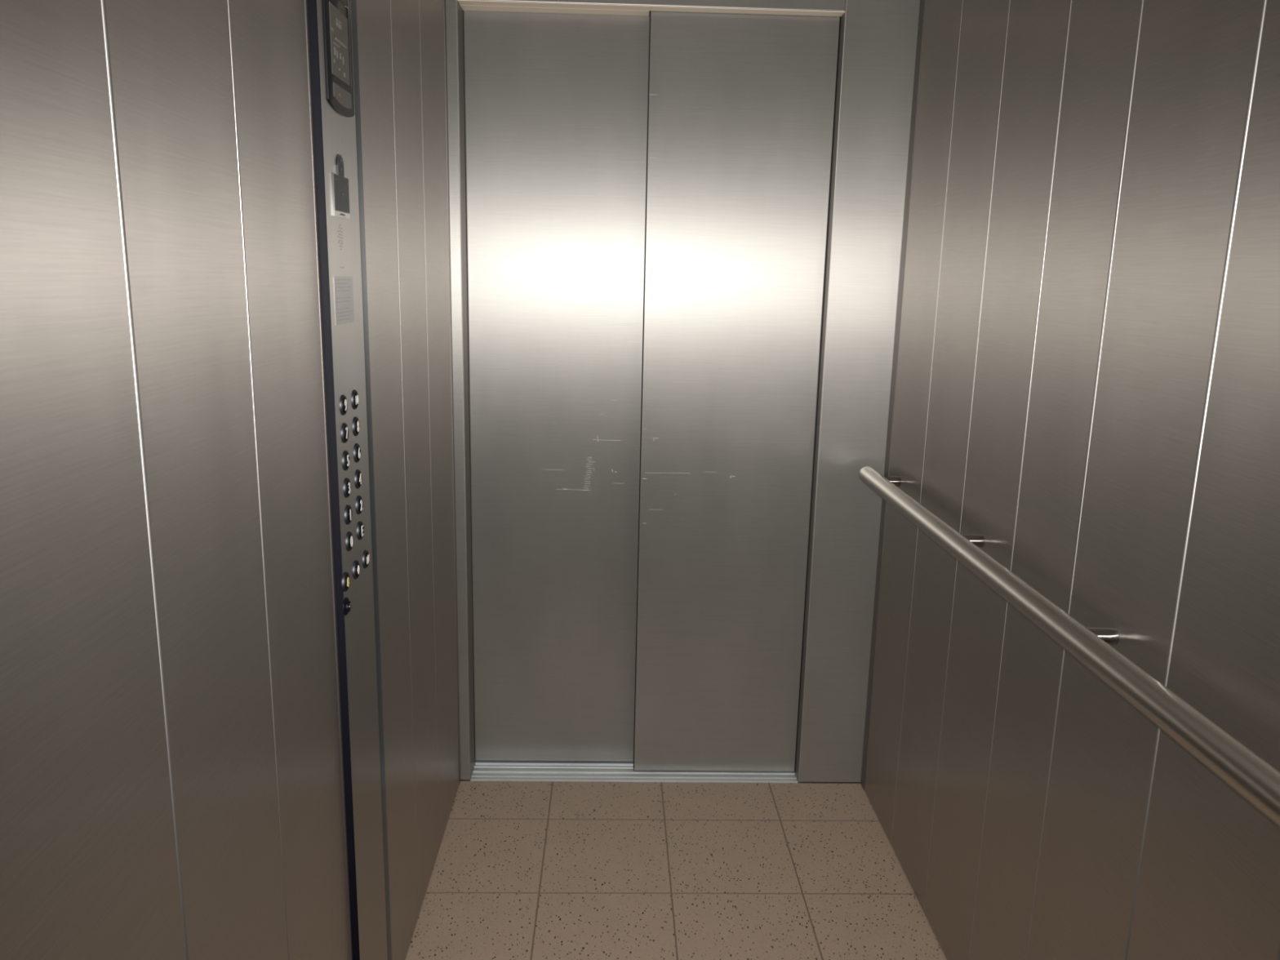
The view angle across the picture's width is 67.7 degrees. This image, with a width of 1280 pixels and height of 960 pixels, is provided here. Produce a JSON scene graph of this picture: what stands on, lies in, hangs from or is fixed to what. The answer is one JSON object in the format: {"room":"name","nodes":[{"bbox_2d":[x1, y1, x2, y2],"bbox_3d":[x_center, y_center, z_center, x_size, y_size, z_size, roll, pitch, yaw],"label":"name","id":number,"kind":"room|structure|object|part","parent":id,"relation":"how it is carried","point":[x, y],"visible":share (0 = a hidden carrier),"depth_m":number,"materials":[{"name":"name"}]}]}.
{"room":"elevator interior","nodes":[
{"label":"elevator interior","id":0,"kind":"room"},
{"bbox_2d":[0,0,458,959],"bbox_3d":[-0.451,0.024,1.084,0.030,2.220,2.733,1,12,-2],"label":"wall","id":1,"kind":"structure","parent":0,"point":[171,774],"depth_m":0.93,"materials":[{"name":"grey metal"}]},
{"bbox_3d":[-0.430,0.102,0.716,0.008,2.214,0.253,1,12,-2],"label":"wall panel","id":2,"kind":"part","parent":1,"relation":"part of","materials":[{"name":"metal"}]},
{"bbox_3d":[-0.437,0.048,0.968,0.008,2.214,0.258,1,12,-2],"label":"wall panel","id":3,"kind":"part","parent":1,"relation":"part of","materials":[{"name":"metal"}]},
{"bbox_3d":[-0.444,-0.007,1.225,0.008,2.214,0.264,1,12,-2],"label":"wall panel","id":4,"kind":"part","parent":1,"relation":"part of","materials":[{"name":"metal"}]},
{"bbox_2d":[305,0,391,959],"bbox_3d":[-0.439,-0.059,1.469,0.028,2.210,0.246,1,12,-2],"label":"control panel","id":5,"kind":"object","parent":1,"relation":"attached to","point":[331,25],"visible":1,"depth_m":1.43,"materials":[{"name":"metal"}]},
{"bbox_3d":[-0.424,-0.416,1.350,0.003,0.086,0.077,1,12,-2],"label":"key plate","id":6,"kind":"part","parent":5,"relation":"part of","materials":[{"name":"silver metal"}]},
{"bbox_3d":[-0.428,-0.260,1.383,0.001,0.067,0.098,1,12,-2],"label":"notice plate","id":7,"kind":"part","parent":5,"relation":"part of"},
{"bbox_2d":[342,597,351,615],"bbox_3d":[-0.432,0.187,1.415,0.008,0.027,0.027,1,12,-2],"label":"switch","id":8,"kind":"object","parent":5,"relation":"attached to","point":[347,606],"depth_m":1.41,"materials":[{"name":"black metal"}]},
{"bbox_3d":[-0.456,-0.111,1.714,0.008,2.214,0.249,1,12,-2],"label":"wall panel","id":9,"kind":"part","parent":1,"relation":"part of","materials":[{"name":"metal"}]},
{"bbox_3d":[-0.463,-0.164,1.964,0.008,2.214,0.260,1,12,-2],"label":"wall panel","id":10,"kind":"part","parent":1,"relation":"part of","materials":[{"name":"metal"}]},
{"bbox_3d":[-0.470,-0.222,2.234,0.008,2.214,0.289,1,12,-2],"label":"wall panel","id":11,"kind":"part","parent":1,"relation":"part of","materials":[{"name":"metal"}]},
{"bbox_2d":[443,0,460,785],"bbox_3d":[-0.474,-0.254,2.389,0.008,2.220,0.022,1,12,-2],"label":"trim","id":12,"kind":"structure","parent":1,"relation":"attached to","point":[444,1],"depth_m":2.38,"materials":[{"name":"silver metal"}]},
{"bbox_2d":[405,781,946,959],"bbox_3d":[0.096,1.150,1.303,1.210,0.050,2.763,1,12,-2],"label":"floor","id":13,"kind":"structure","parent":0,"point":[522,870],"depth_m":2.23,"materials":[{"name":"beige tile"}]},
{"bbox_2d":[445,0,919,782],"bbox_3d":[0.082,-0.263,2.489,1.124,2.220,0.147,1,12,-2],"label":"door frame","id":14,"kind":"structure","parent":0,"point":[877,38],"depth_m":2.41,"materials":[{"name":"metal"}]},
{"bbox_2d":[463,10,649,761],"bbox_3d":[-0.185,-0.202,2.526,0.525,2.047,0.028,1,12,-2],"label":"door","id":15,"kind":"structure","parent":14,"relation":"in","point":[556,104],"depth_m":2.49,"materials":[{"name":"metal"}]},
{"bbox_2d":[470,760,797,782],"bbox_3d":[-0.016,0.834,2.720,0.908,0.034,0.144,1,12,-2],"label":"door sill","id":16,"kind":"structure","parent":14,"relation":"attached to","point":[483,770],"depth_m":2.69,"materials":[{"name":"metal"}]},
{"bbox_2d":[633,10,839,771],"bbox_3d":[0.231,-0.183,2.495,0.456,2.052,0.028,1,12,-2],"label":"door","id":17,"kind":"structure","parent":14,"relation":"in","point":[740,107],"depth_m":2.46,"materials":[{"name":"metal"}]},
{"bbox_2d":[864,0,1279,959],"bbox_3d":[0.689,0.042,1.118,0.030,2.220,2.733,1,12,-2],"label":"wall","id":18,"kind":"structure","parent":0,"point":[1087,384],"depth_m":1.42,"materials":[{"name":"grey metal"}]},
{"bbox_2d":[860,0,925,790],"bbox_3d":[0.643,-0.235,2.415,0.008,2.220,0.038,1,12,-2],"label":"trim","id":19,"kind":"structure","parent":18,"relation":"attached to","point":[922,7],"depth_m":2.40,"materials":[{"name":"silver metal"}]},
{"bbox_3d":[0.648,-0.204,2.267,0.008,2.214,0.258,1,12,-2],"label":"wall panel","id":20,"kind":"part","parent":18,"relation":"part of","materials":[{"name":"metal"}]},
{"bbox_3d":[0.654,-0.150,2.014,0.008,2.214,0.256,1,12,-2],"label":"wall panel","id":21,"kind":"part","parent":18,"relation":"part of","materials":[{"name":"metal"}]},
{"bbox_3d":[0.661,-0.097,1.764,0.008,2.214,0.253,1,12,-2],"label":"wall panel","id":22,"kind":"part","parent":18,"relation":"part of","materials":[{"name":"metal"}]},
{"bbox_3d":[0.667,-0.048,1.531,0.008,2.214,0.218,1,12,-2],"label":"wall panel","id":23,"kind":"part","parent":18,"relation":"part of","materials":[{"name":"metal"}]},
{"bbox_2d":[858,466,1279,826],"bbox_3d":[0.626,0.237,1.247,0.081,0.042,2.408,1,12,-2],"label":"handrail","id":24,"kind":"object","parent":18,"relation":"attached to","point":[1248,774],"visible":1,"depth_m":1.21,"materials":[{"name":"grey metal"}]},
{"bbox_3d":[0.673,0.003,1.293,0.008,2.214,0.263,1,12,-2],"label":"wall panel","id":25,"kind":"part","parent":18,"relation":"part of","materials":[{"name":"metal"}]},
{"bbox_3d":[0.680,0.058,1.038,0.008,2.214,0.255,1,12,-2],"label":"wall panel","id":26,"kind":"part","parent":18,"relation":"part of","materials":[{"name":"metal"}]}
]}

